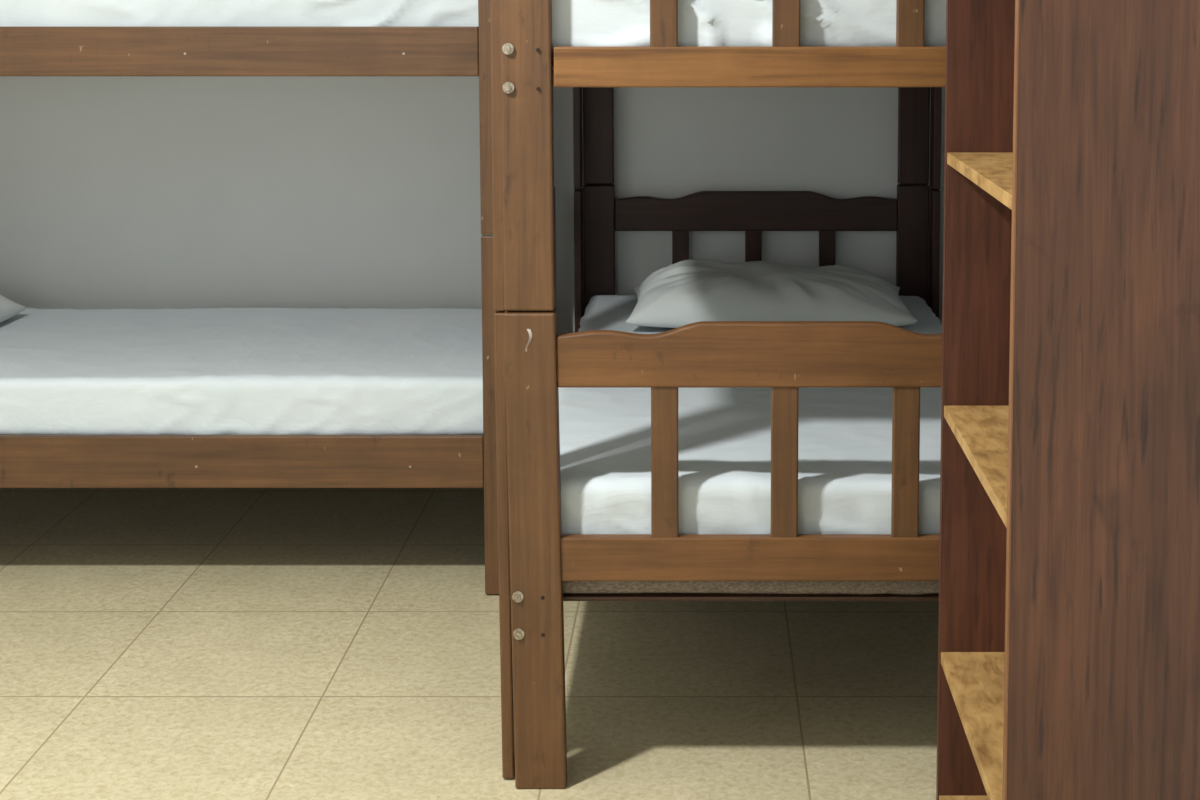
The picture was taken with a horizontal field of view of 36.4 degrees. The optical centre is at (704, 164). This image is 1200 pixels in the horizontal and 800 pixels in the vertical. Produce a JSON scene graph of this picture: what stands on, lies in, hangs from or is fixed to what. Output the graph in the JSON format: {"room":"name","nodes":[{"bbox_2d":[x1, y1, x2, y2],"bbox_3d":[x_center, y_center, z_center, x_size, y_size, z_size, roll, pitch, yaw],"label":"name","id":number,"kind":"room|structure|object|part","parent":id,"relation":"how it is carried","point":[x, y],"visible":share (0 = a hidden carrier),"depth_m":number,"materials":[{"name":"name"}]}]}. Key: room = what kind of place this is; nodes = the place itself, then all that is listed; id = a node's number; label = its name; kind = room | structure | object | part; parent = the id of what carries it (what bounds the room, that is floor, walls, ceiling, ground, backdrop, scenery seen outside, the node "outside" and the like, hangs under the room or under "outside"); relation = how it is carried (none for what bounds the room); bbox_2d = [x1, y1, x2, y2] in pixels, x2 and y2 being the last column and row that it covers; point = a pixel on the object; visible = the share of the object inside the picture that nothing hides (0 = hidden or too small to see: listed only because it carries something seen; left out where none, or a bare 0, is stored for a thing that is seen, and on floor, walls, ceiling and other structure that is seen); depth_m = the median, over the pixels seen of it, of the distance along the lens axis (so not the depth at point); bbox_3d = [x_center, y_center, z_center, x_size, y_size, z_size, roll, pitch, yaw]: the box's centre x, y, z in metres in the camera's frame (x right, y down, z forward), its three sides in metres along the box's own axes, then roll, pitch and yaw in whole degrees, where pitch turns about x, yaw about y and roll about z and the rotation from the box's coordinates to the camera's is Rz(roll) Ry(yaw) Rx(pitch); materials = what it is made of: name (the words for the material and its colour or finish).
{"room":"dormitory","nodes":[
{"label":"dormitory","id":0,"kind":"room"},
{"bbox_2d":[0,487,938,799],"bbox_3d":[-0.950,1.188,2.154,3.300,0.050,6.060,0,6,0],"label":"floor","id":1,"kind":"structure","parent":0,"point":[156,643],"depth_m":3.66,"materials":[{"name":"beige tile"}]},
{"bbox_2d":[0,0,555,593],"bbox_3d":[-1.427,0.070,4.526,2.044,1.720,0.997,0,6,0],"label":"bunk bed","id":2,"kind":"object","parent":1,"relation":"on","point":[193,397],"visible":0.81,"depth_m":4.09,"materials":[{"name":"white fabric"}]},
{"bbox_2d":[0,294,26,322],"bbox_3d":[-2.050,0.383,4.558,0.460,0.127,0.660,0,5,0],"label":"pillow","id":3,"kind":"object","parent":2,"relation":"on","point":[8,308],"depth_m":4.81,"materials":[{"name":"white fabric"}]},
{"bbox_3d":[-1.423,-0.401,4.484,1.960,0.199,0.960,0,5,0],"label":"mattress","id":4,"kind":"part","parent":2,"relation":"part of","materials":[{"name":"white fabric"}]},
{"bbox_3d":[-1.427,-0.250,4.005,1.859,0.109,0.018,0,5,0],"label":"rail","id":5,"kind":"part","parent":2,"relation":"part of","materials":[{"name":"brown wood"}]},
{"bbox_3d":[-1.425,0.509,4.570,1.950,0.153,0.939,0,5,0],"label":"mattress","id":6,"kind":"part","parent":2,"relation":"part of","materials":[{"name":"white fabric"}]},
{"bbox_3d":[-1.427,0.667,4.094,1.859,0.119,0.018,0,5,0],"label":"rail","id":7,"kind":"part","parent":2,"relation":"part of","materials":[{"name":"brown wood"}]},
{"bbox_3d":[-0.472,-0.292,4.000,0.050,0.897,0.020,0,5,0],"label":"post","id":8,"kind":"part","parent":2,"relation":"part of","materials":[{"name":"brown wood"}]},
{"bbox_3d":[-0.472,0.564,4.083,0.050,0.817,0.020,0,5,0],"label":"post","id":9,"kind":"part","parent":2,"relation":"part of","materials":[{"name":"brown wood"}]},
{"bbox_3d":[-0.429,0.474,5.002,0.035,0.826,0.087,0,5,0],"label":"post","id":10,"kind":"part","parent":2,"relation":"part of","materials":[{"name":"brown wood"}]},
{"bbox_2d":[490,0,945,788],"bbox_3d":[0.141,0.117,4.045,0.997,1.720,2.044,0,6,0],"label":"bunk bed","id":11,"kind":"object","parent":1,"relation":"on","point":[754,429],"visible":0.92,"depth_m":3.09,"materials":[{"name":"brown wood"}]},
{"bbox_3d":[-0.347,-0.203,3.070,0.020,0.897,0.080,0,5,0],"label":"post","id":12,"kind":"part","parent":11,"relation":"part of","materials":[{"name":"brown wood"}]},
{"bbox_3d":[-0.344,0.653,3.152,0.026,0.817,0.080,0,5,0],"label":"post","id":13,"kind":"part","parent":11,"relation":"part of","materials":[{"name":"brown wood"}]},
{"bbox_3d":[-0.296,-0.200,3.014,0.088,0.891,0.032,0,5,0],"label":"post","id":14,"kind":"part","parent":11,"relation":"part of","materials":[{"name":"brown wood"}]},
{"bbox_3d":[-0.287,0.657,3.095,0.099,0.826,0.035,0,5,0],"label":"post","id":15,"kind":"part","parent":11,"relation":"part of","materials":[{"name":"brown wood"}]},
{"bbox_3d":[-0.347,-0.383,4.941,0.020,0.897,0.080,0,5,0],"label":"post","id":16,"kind":"part","parent":11,"relation":"part of","materials":[{"name":"brown wood"}]},
{"bbox_3d":[-0.347,0.473,5.023,0.020,0.817,0.080,0,5,0],"label":"post","id":17,"kind":"part","parent":11,"relation":"part of","materials":[{"name":"brown wood"}]},
{"bbox_3d":[-0.294,-0.391,4.997,0.084,0.891,0.032,0,5,0],"label":"post","id":18,"kind":"part","parent":11,"relation":"part of","materials":[{"name":"brown wood"}]},
{"bbox_3d":[-0.293,0.466,5.081,0.087,0.826,0.035,0,5,0],"label":"post","id":19,"kind":"part","parent":11,"relation":"part of","materials":[{"name":"brown wood"}]},
{"bbox_3d":[0.141,-0.351,3.997,0.959,0.200,1.972,0,5,0],"label":"mattress","id":20,"kind":"part","parent":11,"relation":"part of","materials":[{"name":"white fabric"}]},
{"bbox_3d":[0.142,0.539,4.084,0.937,0.191,1.952,0,5,0],"label":"mattress","id":21,"kind":"part","parent":11,"relation":"part of","materials":[{"name":"white fabric"}]},
{"bbox_3d":[0.141,-0.162,3.016,0.783,0.067,0.024,0,5,0],"label":"rail","id":22,"kind":"part","parent":11,"relation":"part of","materials":[{"name":"brown wood"}]},
{"bbox_3d":[0.141,0.668,3.096,0.783,0.076,0.024,0,5,0],"label":"rail","id":23,"kind":"part","parent":11,"relation":"part of","materials":[{"name":"brown wood"}]},
{"bbox_2d":[626,259,917,327],"bbox_3d":[0.165,0.324,4.673,0.720,0.140,0.440,0,5,0],"label":"pillow","id":24,"kind":"object","parent":11,"relation":"on","point":[684,292],"depth_m":4.50,"materials":[{"name":"white fabric"}]},
{"bbox_3d":[0.577,0.466,5.081,0.087,0.826,0.035,0,5,0],"label":"post","id":25,"kind":"part","parent":11,"relation":"part of","materials":[{"name":"brown wood"}]},
{"bbox_3d":[0.576,-0.391,4.997,0.084,0.891,0.032,0,5,0],"label":"post","id":26,"kind":"part","parent":11,"relation":"part of","materials":[{"name":"brown wood"}]},
{"bbox_3d":[0.630,0.473,5.023,0.020,0.817,0.080,0,5,0],"label":"post","id":27,"kind":"part","parent":11,"relation":"part of","materials":[{"name":"brown wood"}]},
{"bbox_3d":[0.630,-0.383,4.941,0.020,0.897,0.080,0,5,0],"label":"post","id":28,"kind":"part","parent":11,"relation":"part of","materials":[{"name":"brown wood"}]},
{"bbox_2d":[936,0,1199,799],"bbox_3d":[0.527,0.151,2.549,0.302,1.938,0.651,0,6,0],"label":"bookcase","id":29,"kind":"object","parent":1,"relation":"on","point":[1069,616],"visible":1,"depth_m":2.25,"materials":[{"name":"laminate"}]},
{"bbox_3d":[0.525,0.819,2.613,0.294,0.018,0.615,0,5,0],"label":"shelf","id":30,"kind":"part","parent":29,"relation":"part of","materials":[{"name":"brown wood"}]},
{"bbox_3d":[0.525,0.419,2.575,0.294,0.018,0.615,0,5,0],"label":"shelf","id":31,"kind":"part","parent":29,"relation":"part of","materials":[{"name":"brown wood"}]},
{"bbox_3d":[0.525,0.130,2.865,0.294,1.920,0.018,0,5,0],"label":"panel","id":32,"kind":"part","parent":29,"relation":"part of","materials":[{"name":"laminate"}]},
{"bbox_3d":[0.525,0.019,2.536,0.294,0.018,0.615,0,5,0],"label":"shelf","id":33,"kind":"part","parent":29,"relation":"part of","materials":[{"name":"brown wood"}]},
{"bbox_3d":[0.377,0.191,2.235,0.002,1.920,0.018,0,5,0],"label":"panel edge band","id":34,"kind":"part","parent":29,"relation":"part of","materials":[{"name":"brown wood"}]},
{"bbox_2d":[0,75,944,334],"bbox_3d":[-0.950,-0.426,5.093,3.500,2.700,0.100,0,6,0],"label":"wall","id":35,"kind":"structure","parent":0,"point":[117,192],"depth_m":5.09,"materials":[{"name":"grey paint"}]}
]}

